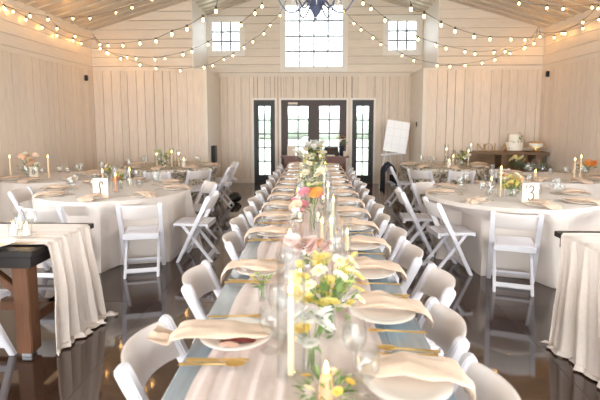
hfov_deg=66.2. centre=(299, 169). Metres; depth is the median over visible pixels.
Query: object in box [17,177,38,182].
linen napkin
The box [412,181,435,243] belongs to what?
folding chair
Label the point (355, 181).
folding chair
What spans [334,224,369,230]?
dinner plate
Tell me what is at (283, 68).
window
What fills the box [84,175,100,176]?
dinner plate
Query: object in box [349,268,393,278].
dinner plate
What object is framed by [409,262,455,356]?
folding chair
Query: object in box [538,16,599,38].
string light
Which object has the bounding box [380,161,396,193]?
jacket
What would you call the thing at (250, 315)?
fork
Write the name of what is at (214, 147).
wall box
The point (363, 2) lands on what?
string light
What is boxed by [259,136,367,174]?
ground
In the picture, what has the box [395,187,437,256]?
folding chair
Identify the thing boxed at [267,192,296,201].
linen napkin
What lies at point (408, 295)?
spoon
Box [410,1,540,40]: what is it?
string light
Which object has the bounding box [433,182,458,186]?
linen napkin
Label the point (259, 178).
window
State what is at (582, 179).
linen napkin
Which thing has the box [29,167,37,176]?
table card
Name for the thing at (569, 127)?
wall
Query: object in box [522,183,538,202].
table card
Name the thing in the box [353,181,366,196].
folding chair
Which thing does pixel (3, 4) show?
string light
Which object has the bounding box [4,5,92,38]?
string light
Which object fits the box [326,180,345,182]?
dinner plate
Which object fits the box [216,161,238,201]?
folding chair
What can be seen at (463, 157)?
flower vase
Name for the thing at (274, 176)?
folding chair
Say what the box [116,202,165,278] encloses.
folding chair
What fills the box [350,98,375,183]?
trim
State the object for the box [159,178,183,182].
linen napkin
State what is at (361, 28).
string light
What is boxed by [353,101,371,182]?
window
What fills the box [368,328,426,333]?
fork
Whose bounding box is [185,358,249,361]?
knife
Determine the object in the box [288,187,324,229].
flower vase
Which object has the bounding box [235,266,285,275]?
dinner plate
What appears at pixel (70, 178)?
linen napkin
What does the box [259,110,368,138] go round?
treeline
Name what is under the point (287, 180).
linen napkin
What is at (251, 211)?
folding chair
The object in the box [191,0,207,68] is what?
wall
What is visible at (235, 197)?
handbag
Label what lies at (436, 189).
linen napkin
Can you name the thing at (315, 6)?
chandelier
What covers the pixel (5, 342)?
folding chair
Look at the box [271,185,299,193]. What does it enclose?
linen napkin
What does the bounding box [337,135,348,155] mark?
flower vase
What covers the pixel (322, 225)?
taper candle
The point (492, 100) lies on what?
wall
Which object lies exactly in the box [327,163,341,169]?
linen napkin
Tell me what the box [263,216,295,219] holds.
dinner plate
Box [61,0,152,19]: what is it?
string light
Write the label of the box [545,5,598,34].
string light
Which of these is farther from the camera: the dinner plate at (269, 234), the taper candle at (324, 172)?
the taper candle at (324, 172)
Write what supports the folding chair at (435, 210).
on the floor
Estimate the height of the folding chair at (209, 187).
0.770 m
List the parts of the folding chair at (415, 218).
backrest, post, leg, seat, leg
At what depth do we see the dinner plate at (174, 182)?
6.25 m
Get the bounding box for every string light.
[3,4,91,43]
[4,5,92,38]
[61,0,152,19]
[92,0,217,46]
[94,1,262,60]
[95,1,285,70]
[340,0,535,66]
[362,0,537,54]
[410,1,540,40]
[518,0,597,9]
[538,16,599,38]
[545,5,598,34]
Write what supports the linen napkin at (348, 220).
on the dinner plate at (339, 226)
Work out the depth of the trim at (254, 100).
11.79 m
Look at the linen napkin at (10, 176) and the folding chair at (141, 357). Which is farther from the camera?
the linen napkin at (10, 176)
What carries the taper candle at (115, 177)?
in the glass cylinder
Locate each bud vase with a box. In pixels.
[103,163,112,184]
[112,170,124,188]
[249,269,272,297]
[287,305,335,369]
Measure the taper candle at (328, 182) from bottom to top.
0.267 m
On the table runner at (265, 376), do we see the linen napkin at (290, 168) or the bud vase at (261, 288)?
the bud vase at (261, 288)
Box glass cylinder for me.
[276,278,277,317]
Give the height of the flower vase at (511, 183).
0.269 m
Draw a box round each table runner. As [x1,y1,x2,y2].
[0,224,117,355]
[185,164,384,399]
[541,233,599,387]
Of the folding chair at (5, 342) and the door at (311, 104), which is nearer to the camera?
the folding chair at (5, 342)
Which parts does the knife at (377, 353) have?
handle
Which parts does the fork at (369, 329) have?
handle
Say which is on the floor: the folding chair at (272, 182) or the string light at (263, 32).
the folding chair at (272, 182)
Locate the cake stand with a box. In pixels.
[525,146,545,151]
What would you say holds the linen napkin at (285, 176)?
on the dinner plate
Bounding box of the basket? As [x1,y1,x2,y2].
[324,147,338,155]
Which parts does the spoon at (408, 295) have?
handle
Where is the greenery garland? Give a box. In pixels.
[509,155,546,171]
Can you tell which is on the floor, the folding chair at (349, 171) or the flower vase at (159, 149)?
the folding chair at (349, 171)
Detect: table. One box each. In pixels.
[0,222,93,356]
[162,164,457,399]
[281,155,348,173]
[461,150,548,182]
[554,231,599,246]
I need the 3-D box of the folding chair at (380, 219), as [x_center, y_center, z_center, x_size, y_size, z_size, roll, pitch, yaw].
[0.554,0.788,4.131,0.489,0.770,0.443,0,6,3]
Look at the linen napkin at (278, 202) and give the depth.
4.37 m
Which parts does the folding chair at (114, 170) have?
post, backrest, post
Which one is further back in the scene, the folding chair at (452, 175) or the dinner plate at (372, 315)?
the folding chair at (452, 175)
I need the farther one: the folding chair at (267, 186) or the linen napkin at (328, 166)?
the linen napkin at (328, 166)
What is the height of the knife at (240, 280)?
0.008 m
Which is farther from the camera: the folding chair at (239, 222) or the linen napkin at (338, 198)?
the linen napkin at (338, 198)
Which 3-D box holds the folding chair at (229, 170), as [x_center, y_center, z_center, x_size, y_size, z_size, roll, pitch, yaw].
[-1.464,0.315,8.629,0.489,0.770,0.443,0,6,2]
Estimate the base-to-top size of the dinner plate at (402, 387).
0.021 m
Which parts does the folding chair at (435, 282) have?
post, seat, backrest, post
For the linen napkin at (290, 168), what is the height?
0.118 m
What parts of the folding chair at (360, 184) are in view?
backrest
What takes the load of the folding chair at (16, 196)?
on the floor
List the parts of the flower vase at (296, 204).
stem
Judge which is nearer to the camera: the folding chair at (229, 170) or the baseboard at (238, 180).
the folding chair at (229, 170)
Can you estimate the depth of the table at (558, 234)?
3.51 m
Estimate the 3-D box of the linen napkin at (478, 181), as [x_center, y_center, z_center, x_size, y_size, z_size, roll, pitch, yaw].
[2.423,0.177,6.136,0.166,0.066,0.336,1,6,9]
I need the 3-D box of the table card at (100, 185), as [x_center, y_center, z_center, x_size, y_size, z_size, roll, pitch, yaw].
[-2.209,0.210,5.095,0.170,0.223,0.040,0,6,2]
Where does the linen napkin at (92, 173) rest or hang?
on the dinner plate at (84, 175)
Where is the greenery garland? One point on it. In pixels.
(516, 160)
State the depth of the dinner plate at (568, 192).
5.39 m
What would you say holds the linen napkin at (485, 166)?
on the dinner plate
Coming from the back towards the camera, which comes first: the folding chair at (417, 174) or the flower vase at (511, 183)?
the folding chair at (417, 174)
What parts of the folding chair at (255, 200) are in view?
backrest, post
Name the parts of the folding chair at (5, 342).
seat, post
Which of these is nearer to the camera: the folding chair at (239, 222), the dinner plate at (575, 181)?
the folding chair at (239, 222)
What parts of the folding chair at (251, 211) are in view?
post, post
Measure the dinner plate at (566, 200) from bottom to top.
0.021 m
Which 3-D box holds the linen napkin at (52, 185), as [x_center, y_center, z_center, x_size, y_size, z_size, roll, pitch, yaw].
[-3.058,0.217,5.713,0.336,0.068,0.181,0,6,3]
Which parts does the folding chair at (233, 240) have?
post, backrest, post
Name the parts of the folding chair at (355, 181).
post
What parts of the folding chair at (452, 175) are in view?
post, backrest, post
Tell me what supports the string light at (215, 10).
hanging from the ceiling
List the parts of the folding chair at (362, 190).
backrest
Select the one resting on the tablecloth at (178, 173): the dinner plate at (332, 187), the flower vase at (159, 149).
the flower vase at (159, 149)
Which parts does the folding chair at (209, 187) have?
post, seat, leg, backrest, post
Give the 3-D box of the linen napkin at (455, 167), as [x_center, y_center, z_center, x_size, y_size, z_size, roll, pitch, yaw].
[2.760,-0.047,8.228,0.192,0.066,0.332,1,6,8]
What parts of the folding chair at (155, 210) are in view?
post, leg, backrest, seat, leg, post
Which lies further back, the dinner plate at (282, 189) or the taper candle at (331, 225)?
the dinner plate at (282, 189)
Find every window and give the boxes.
[207,16,244,55]
[255,101,273,181]
[280,0,347,71]
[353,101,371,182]
[383,15,422,54]
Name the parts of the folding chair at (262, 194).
backrest, post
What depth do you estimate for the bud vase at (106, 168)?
6.02 m
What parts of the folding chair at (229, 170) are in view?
post, seat, leg, leg, backrest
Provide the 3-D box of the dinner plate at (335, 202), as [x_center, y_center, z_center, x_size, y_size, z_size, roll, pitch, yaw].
[0.434,0.336,4.609,0.280,0.021,0.280,0,6,2]
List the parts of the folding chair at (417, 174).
post, backrest, post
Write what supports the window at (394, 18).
in the wall at (371, 73)
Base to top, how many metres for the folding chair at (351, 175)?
0.770 m
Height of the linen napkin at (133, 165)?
0.066 m
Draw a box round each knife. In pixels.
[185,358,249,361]
[228,279,270,281]
[376,352,438,355]
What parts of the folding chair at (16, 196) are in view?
post, backrest, post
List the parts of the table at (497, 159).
leg, panel, leg, leg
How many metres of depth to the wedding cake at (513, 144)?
9.77 m
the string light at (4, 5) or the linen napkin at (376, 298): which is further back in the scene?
the string light at (4, 5)
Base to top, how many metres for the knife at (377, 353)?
0.008 m
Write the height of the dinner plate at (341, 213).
0.021 m
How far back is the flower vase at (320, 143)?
8.24 m
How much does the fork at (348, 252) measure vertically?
0.010 m
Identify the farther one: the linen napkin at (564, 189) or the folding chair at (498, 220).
the linen napkin at (564, 189)
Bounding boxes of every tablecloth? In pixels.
[0,171,108,222]
[32,180,202,272]
[119,161,218,203]
[391,162,492,206]
[425,184,599,288]
[497,172,599,198]
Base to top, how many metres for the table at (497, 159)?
0.950 m
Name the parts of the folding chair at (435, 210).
backrest, leg, post, seat, leg, post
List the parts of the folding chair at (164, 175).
backrest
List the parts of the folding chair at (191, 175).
post, seat, backrest, post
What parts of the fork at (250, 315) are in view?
handle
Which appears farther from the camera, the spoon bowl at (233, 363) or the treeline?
the treeline
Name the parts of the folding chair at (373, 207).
post, backrest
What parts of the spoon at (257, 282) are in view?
handle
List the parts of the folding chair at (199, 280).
post, backrest, post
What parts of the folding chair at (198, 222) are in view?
post, seat, leg, post, leg, backrest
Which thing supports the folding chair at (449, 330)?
on the floor
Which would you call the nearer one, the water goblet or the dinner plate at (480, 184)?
the water goblet
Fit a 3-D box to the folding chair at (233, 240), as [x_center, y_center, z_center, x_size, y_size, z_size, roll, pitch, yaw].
[-0.326,0.862,3.428,0.489,0.770,0.443,0,6,-1]
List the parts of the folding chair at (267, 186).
backrest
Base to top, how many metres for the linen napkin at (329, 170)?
0.118 m
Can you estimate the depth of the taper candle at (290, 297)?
1.47 m
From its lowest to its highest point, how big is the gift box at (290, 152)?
0.240 m
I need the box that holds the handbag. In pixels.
[228,192,241,201]
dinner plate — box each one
[0,178,20,180]
[0,237,16,246]
[39,193,65,196]
[45,187,68,189]
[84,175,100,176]
[128,179,148,181]
[130,193,144,196]
[159,181,179,184]
[163,187,184,189]
[199,317,272,350]
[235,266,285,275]
[254,231,292,236]
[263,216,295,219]
[269,205,288,207]
[274,196,296,198]
[278,188,298,190]
[281,183,299,184]
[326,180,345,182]
[327,186,348,188]
[329,193,352,195]
[329,201,356,204]
[331,211,362,215]
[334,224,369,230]
[337,242,379,249]
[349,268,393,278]
[350,306,415,324]
[362,370,453,399]
[431,191,454,194]
[438,185,459,188]
[463,198,490,202]
[473,183,495,185]
[526,202,546,207]
[558,191,585,194]
[564,199,593,203]
[566,179,581,182]
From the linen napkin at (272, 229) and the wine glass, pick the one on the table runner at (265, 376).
the wine glass
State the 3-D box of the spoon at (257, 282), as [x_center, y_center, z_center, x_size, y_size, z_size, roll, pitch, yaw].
[-0.272,0.576,2.342,0.228,0.010,0.042,1,6,6]
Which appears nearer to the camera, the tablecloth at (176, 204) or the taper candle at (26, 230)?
the taper candle at (26, 230)
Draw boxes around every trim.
[0,0,599,35]
[252,98,276,182]
[279,98,348,171]
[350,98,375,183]
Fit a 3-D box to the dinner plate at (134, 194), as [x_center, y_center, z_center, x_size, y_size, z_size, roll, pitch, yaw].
[-1.789,0.295,5.229,0.280,0.021,0.280,0,6,2]
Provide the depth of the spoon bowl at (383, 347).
1.67 m
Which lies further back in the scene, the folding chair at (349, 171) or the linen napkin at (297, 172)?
the folding chair at (349, 171)
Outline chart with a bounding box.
[383,119,409,153]
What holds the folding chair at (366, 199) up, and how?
on the floor
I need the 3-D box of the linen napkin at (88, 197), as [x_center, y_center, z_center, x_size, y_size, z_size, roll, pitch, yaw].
[-2.271,0.293,4.991,0.181,0.068,0.336,0,6,1]
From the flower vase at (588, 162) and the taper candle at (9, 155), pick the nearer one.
the taper candle at (9, 155)
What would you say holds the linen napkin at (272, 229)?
on the dinner plate at (269, 234)
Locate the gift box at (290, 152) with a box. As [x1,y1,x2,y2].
[287,146,295,155]
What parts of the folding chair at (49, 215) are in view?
post, backrest, post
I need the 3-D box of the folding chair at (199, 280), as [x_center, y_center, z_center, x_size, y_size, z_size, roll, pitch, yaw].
[-0.401,0.950,2.588,0.489,0.770,0.443,0,6,2]
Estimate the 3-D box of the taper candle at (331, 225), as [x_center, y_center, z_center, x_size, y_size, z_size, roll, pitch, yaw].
[0.188,0.407,2.772,0.022,0.247,0.021,0,6,2]
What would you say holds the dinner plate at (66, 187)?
on the tablecloth at (176, 204)
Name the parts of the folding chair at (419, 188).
seat, backrest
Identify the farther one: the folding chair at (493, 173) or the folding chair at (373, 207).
the folding chair at (493, 173)
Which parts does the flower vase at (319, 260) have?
stem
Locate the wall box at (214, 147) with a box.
[211,145,216,162]
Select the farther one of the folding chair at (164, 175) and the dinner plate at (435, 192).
the folding chair at (164, 175)
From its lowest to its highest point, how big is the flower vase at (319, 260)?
0.327 m
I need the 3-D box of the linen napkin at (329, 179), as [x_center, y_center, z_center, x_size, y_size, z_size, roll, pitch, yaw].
[0.524,0.169,6.202,0.353,0.114,0.168,0,6,3]
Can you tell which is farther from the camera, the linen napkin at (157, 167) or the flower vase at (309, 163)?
the linen napkin at (157, 167)
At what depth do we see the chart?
10.85 m
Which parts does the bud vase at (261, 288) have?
stem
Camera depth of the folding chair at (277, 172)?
7.76 m
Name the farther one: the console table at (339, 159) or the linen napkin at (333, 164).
the console table at (339, 159)
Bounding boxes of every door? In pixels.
[283,101,314,166]
[314,101,344,173]
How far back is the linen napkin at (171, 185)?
5.71 m
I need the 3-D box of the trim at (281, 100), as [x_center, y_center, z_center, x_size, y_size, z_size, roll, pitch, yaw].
[0.350,-0.730,11.827,1.760,2.180,0.132,0,6,2]
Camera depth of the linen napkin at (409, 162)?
8.86 m
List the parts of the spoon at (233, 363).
handle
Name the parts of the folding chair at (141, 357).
post, backrest, post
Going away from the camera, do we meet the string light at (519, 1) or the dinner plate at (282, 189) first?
the dinner plate at (282, 189)
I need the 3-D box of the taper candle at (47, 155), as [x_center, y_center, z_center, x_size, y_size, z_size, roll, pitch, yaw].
[-3.755,-0.043,6.863,0.026,0.346,0.025,0,6,2]
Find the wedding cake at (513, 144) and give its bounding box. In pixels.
[504,132,523,151]
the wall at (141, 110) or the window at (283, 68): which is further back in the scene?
the window at (283, 68)
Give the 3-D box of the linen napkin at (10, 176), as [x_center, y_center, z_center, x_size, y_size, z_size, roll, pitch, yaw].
[-4.194,0.127,6.612,0.336,0.066,0.166,-5,8,-40]
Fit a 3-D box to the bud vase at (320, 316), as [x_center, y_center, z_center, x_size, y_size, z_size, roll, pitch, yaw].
[0.041,0.557,1.528,0.157,0.222,0.161,4,7,34]
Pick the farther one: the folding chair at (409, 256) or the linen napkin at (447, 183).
the linen napkin at (447, 183)
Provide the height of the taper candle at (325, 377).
0.122 m
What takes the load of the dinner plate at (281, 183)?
on the table runner at (265, 376)
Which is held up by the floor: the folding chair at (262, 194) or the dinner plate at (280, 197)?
the folding chair at (262, 194)
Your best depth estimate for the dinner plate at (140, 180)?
6.52 m
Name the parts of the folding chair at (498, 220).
post, leg, seat, backrest, leg, post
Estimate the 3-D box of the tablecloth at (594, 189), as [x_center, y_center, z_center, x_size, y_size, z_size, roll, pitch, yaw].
[3.893,0.494,7.010,1.749,0.743,1.646,-2,6,-22]
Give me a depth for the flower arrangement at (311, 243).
2.61 m
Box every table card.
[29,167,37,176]
[92,178,108,198]
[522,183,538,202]
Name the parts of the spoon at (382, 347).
handle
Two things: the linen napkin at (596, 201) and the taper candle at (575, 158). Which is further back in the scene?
the taper candle at (575, 158)
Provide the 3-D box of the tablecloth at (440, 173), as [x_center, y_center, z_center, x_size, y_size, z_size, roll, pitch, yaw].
[2.779,0.285,8.999,1.923,0.743,1.785,0,6,2]
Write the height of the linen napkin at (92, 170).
0.068 m
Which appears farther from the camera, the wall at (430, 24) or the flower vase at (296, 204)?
the wall at (430, 24)
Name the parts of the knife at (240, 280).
handle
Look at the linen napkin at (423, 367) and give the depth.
1.45 m
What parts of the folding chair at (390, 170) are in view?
post, leg, seat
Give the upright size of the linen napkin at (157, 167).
0.066 m
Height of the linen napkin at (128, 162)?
0.066 m
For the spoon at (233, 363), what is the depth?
1.56 m
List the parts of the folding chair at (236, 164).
seat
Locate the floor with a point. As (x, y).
(507, 327)
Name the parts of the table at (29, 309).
leg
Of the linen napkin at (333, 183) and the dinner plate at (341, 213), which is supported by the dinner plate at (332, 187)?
the linen napkin at (333, 183)
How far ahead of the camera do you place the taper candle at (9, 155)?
6.85 m
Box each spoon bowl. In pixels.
[224,360,245,366]
[376,345,395,349]
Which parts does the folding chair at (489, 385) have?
post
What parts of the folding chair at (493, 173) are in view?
post, backrest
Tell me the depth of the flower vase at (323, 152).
6.65 m
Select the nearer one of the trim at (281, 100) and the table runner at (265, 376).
the table runner at (265, 376)
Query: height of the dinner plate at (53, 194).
0.021 m
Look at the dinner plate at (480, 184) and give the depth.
6.13 m
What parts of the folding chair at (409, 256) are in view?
post, post, backrest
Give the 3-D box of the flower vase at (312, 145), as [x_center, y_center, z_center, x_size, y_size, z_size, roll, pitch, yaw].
[0.077,-0.197,7.609,0.416,0.451,0.316,0,6,2]
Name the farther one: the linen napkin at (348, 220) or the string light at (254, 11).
the string light at (254, 11)
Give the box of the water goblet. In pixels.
[354,351,380,395]
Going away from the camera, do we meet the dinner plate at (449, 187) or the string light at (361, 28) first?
the dinner plate at (449, 187)
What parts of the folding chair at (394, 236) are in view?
post, backrest, post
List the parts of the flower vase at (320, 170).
stem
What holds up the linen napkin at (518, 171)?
on the dinner plate
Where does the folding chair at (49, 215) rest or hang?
on the floor
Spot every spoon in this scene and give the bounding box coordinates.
[178,360,245,366]
[224,281,265,283]
[247,239,279,241]
[361,291,409,296]
[376,345,440,352]
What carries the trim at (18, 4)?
attached to the wall at (47, 102)
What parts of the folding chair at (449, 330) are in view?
post, post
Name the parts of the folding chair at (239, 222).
backrest, post, post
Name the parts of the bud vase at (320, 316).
stem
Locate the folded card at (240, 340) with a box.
[220,338,255,342]
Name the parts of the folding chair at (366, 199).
post, post, backrest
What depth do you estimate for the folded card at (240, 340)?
1.71 m
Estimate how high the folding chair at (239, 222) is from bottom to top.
0.770 m
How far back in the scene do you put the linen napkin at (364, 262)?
2.50 m
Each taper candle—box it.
[9,155,11,175]
[10,222,17,235]
[16,216,23,228]
[23,222,30,235]
[47,155,49,177]
[114,173,116,191]
[288,282,293,375]
[319,361,332,399]
[320,218,323,241]
[323,172,324,192]
[327,182,328,209]
[329,217,332,253]
[332,196,334,229]
[345,229,348,250]
[499,166,501,196]
[573,158,575,176]
[579,155,581,176]
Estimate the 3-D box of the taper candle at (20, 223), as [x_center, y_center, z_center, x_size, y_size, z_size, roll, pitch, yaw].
[-2.132,0.397,3.497,0.048,0.102,0.047,0,6,2]
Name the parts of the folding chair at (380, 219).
post, post, backrest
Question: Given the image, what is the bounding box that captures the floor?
[0,183,599,399]
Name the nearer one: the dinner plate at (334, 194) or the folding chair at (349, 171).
the dinner plate at (334, 194)
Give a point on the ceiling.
(537, 15)
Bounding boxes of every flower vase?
[154,148,170,165]
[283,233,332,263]
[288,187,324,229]
[288,251,365,334]
[292,144,316,167]
[293,167,328,201]
[298,161,327,186]
[302,139,324,166]
[303,149,326,177]
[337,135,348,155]
[454,150,470,164]
[498,171,524,194]
[576,158,597,172]
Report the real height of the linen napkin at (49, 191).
0.066 m
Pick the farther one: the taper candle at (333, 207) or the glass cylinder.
the taper candle at (333, 207)
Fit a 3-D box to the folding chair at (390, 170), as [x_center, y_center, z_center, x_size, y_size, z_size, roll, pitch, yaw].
[1.847,0.303,8.739,0.489,0.770,0.443,0,6,-2]
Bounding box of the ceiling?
[14,0,599,30]
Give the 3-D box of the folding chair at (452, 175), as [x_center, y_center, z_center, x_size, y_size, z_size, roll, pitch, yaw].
[2.748,0.383,7.977,0.443,0.770,0.489,0,6,4]
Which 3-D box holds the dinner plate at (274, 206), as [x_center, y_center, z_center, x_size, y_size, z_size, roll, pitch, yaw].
[-0.162,0.353,4.438,0.280,0.021,0.280,0,6,2]
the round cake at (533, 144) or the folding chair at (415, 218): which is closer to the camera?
the folding chair at (415, 218)
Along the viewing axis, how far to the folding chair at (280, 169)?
8.29 m
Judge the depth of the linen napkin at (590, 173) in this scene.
6.98 m
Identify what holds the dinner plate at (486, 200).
on the tablecloth at (572, 217)
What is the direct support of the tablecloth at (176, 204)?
on the round table
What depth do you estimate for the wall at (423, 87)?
10.33 m
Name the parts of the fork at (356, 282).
handle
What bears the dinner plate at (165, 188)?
on the tablecloth at (176, 204)
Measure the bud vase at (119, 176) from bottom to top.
0.242 m
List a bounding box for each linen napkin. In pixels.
[0,175,20,178]
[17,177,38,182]
[32,190,64,197]
[38,184,68,189]
[64,175,78,180]
[77,193,101,201]
[83,172,106,176]
[86,169,107,172]
[123,162,140,164]
[124,164,141,168]
[131,177,145,180]
[135,190,155,197]
[146,319,271,345]
[151,165,165,169]
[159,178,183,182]
[163,184,190,189]
[185,165,196,168]
[221,259,284,282]
[244,225,291,242]
[254,211,294,224]
[261,200,290,211]
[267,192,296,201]
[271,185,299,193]
[275,179,299,186]
[278,175,299,180]
[281,171,299,175]
[283,167,300,171]
[326,173,347,178]
[326,178,351,184]
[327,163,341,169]
[327,166,343,170]
[327,169,345,174]
[329,182,354,190]
[329,188,358,198]
[330,197,364,208]
[335,205,370,219]
[335,217,378,234]
[338,234,390,256]
[345,256,406,282]
[351,290,432,328]
[363,351,475,399]
[400,161,417,164]
[417,164,429,167]
[425,188,454,192]
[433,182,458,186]
[450,165,459,169]
[466,196,486,204]
[471,162,488,164]
[471,164,488,167]
[475,180,489,184]
[502,170,522,172]
[530,199,561,208]
[534,176,548,181]
[558,188,590,193]
[565,197,599,205]
[569,177,592,183]
[583,172,599,175]
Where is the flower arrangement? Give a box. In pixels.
[16,151,39,175]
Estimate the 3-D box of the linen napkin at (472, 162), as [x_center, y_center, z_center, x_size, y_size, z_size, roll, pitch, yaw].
[3.474,-0.117,8.926,0.334,0.064,0.185,0,6,2]
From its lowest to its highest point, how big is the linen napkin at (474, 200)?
0.066 m
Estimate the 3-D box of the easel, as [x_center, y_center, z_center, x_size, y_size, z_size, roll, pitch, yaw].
[2.215,-0.379,11.166,0.657,1.623,0.545,0,6,2]
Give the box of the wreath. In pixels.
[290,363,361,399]
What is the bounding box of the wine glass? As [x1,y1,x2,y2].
[342,320,366,375]
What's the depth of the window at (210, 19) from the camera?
11.59 m
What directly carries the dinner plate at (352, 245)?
on the banquet table at (178, 389)
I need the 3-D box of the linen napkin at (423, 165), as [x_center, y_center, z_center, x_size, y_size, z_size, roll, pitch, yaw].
[2.303,-0.065,8.435,0.336,0.066,0.166,-6,8,-44]
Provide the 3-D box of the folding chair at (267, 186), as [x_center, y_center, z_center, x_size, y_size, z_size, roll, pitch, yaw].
[-0.274,0.584,6.065,0.489,0.770,0.443,0,6,3]
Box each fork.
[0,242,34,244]
[209,314,262,317]
[348,252,384,254]
[356,282,400,284]
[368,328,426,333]
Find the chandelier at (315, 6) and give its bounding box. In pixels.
[278,0,353,19]
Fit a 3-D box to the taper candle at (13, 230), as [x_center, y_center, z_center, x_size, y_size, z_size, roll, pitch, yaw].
[-2.046,0.419,3.284,0.048,0.102,0.047,0,6,2]
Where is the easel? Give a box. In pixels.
[379,120,402,187]
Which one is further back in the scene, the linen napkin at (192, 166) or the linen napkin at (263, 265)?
the linen napkin at (192, 166)
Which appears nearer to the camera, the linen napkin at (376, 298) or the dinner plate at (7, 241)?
the linen napkin at (376, 298)
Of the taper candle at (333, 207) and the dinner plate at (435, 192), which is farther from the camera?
the dinner plate at (435, 192)
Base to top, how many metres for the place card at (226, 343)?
0.010 m
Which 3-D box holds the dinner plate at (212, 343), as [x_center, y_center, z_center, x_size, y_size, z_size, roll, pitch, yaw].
[-0.244,0.635,1.764,0.280,0.021,0.280,0,6,2]
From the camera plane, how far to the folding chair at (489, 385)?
1.56 m
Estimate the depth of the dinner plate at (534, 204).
4.64 m
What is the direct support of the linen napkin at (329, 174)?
on the dinner plate
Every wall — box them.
[0,1,96,176]
[91,0,194,176]
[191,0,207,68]
[192,69,220,181]
[207,0,423,182]
[409,68,438,161]
[422,0,439,67]
[435,0,544,161]
[538,12,599,173]
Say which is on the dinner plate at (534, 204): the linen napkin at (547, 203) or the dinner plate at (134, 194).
the linen napkin at (547, 203)
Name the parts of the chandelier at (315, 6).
arm, arm, arm, arm, arm, arm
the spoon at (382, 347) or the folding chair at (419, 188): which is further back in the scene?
the folding chair at (419, 188)
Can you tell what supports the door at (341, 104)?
in the wall at (371, 73)
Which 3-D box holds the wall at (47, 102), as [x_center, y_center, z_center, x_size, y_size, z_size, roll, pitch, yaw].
[-4.978,-0.477,2.627,0.126,3.600,16.020,0,6,2]
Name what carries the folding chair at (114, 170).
on the floor
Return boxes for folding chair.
[0,289,16,355]
[8,186,33,221]
[17,206,67,277]
[109,168,128,180]
[114,314,188,399]
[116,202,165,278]
[143,171,171,180]
[173,190,219,262]
[181,260,222,343]
[185,169,211,212]
[193,180,217,238]
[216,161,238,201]
[216,165,234,207]
[222,228,245,259]
[229,214,252,253]
[243,204,260,226]
[248,195,264,212]
[255,188,269,209]
[260,182,273,199]
[266,178,277,191]
[268,174,279,190]
[272,170,282,180]
[276,167,284,175]
[345,169,355,178]
[346,173,356,183]
[349,177,359,189]
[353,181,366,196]
[355,187,368,204]
[358,193,374,216]
[364,201,383,235]
[370,210,389,237]
[379,223,406,282]
[384,166,409,206]
[392,240,423,298]
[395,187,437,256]
[407,169,436,212]
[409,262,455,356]
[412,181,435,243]
[417,297,469,361]
[422,196,475,275]
[447,170,475,183]
[453,352,520,399]
[486,210,543,296]
[489,168,510,183]
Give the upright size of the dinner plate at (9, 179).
0.021 m
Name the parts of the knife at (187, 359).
handle, blade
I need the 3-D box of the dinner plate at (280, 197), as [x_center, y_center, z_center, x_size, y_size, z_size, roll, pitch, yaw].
[-0.146,0.298,4.965,0.280,0.021,0.280,0,6,2]
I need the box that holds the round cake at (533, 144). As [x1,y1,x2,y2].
[528,142,543,146]
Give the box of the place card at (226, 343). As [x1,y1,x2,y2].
[218,341,239,347]
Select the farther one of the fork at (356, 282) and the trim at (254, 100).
the trim at (254, 100)
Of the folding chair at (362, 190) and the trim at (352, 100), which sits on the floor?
the folding chair at (362, 190)
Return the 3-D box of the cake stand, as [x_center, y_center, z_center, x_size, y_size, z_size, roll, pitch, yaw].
[5.063,-0.440,9.879,0.400,0.110,0.400,0,6,2]
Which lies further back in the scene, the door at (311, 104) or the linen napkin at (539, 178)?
the door at (311, 104)
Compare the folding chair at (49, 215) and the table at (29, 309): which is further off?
the folding chair at (49, 215)
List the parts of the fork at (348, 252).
handle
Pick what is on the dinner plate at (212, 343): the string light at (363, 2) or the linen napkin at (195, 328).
the linen napkin at (195, 328)
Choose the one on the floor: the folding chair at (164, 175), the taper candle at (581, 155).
the folding chair at (164, 175)
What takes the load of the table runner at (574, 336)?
on the table at (558, 234)
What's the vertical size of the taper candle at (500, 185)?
0.347 m
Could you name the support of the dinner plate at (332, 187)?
on the banquet table at (178, 389)
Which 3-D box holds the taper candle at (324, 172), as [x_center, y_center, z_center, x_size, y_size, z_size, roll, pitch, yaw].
[0.277,0.143,5.286,0.022,0.247,0.021,0,6,2]
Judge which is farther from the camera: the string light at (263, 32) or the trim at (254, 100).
the trim at (254, 100)
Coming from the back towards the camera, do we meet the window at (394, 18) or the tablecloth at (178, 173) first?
the window at (394, 18)
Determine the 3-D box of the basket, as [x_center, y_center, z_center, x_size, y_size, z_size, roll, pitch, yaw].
[0.760,-0.433,11.198,0.378,0.200,0.180,0,6,2]
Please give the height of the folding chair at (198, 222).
0.770 m
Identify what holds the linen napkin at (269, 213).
on the dinner plate at (265, 217)
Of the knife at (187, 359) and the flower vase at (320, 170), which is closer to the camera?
the knife at (187, 359)
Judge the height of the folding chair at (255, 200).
0.770 m
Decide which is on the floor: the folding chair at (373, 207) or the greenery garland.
the folding chair at (373, 207)
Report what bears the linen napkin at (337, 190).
on the dinner plate at (334, 194)
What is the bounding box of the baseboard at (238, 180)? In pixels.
[227,179,388,183]
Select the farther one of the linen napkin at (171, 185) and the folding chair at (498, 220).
the linen napkin at (171, 185)
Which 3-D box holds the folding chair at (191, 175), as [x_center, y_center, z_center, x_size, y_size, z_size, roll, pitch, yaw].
[-1.825,0.373,8.079,0.443,0.770,0.489,-4,7,-36]
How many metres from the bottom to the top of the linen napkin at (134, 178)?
0.066 m
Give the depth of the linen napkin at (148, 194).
5.16 m
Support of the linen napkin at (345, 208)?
on the dinner plate at (341, 213)
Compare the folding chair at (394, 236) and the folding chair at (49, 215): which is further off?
the folding chair at (49, 215)

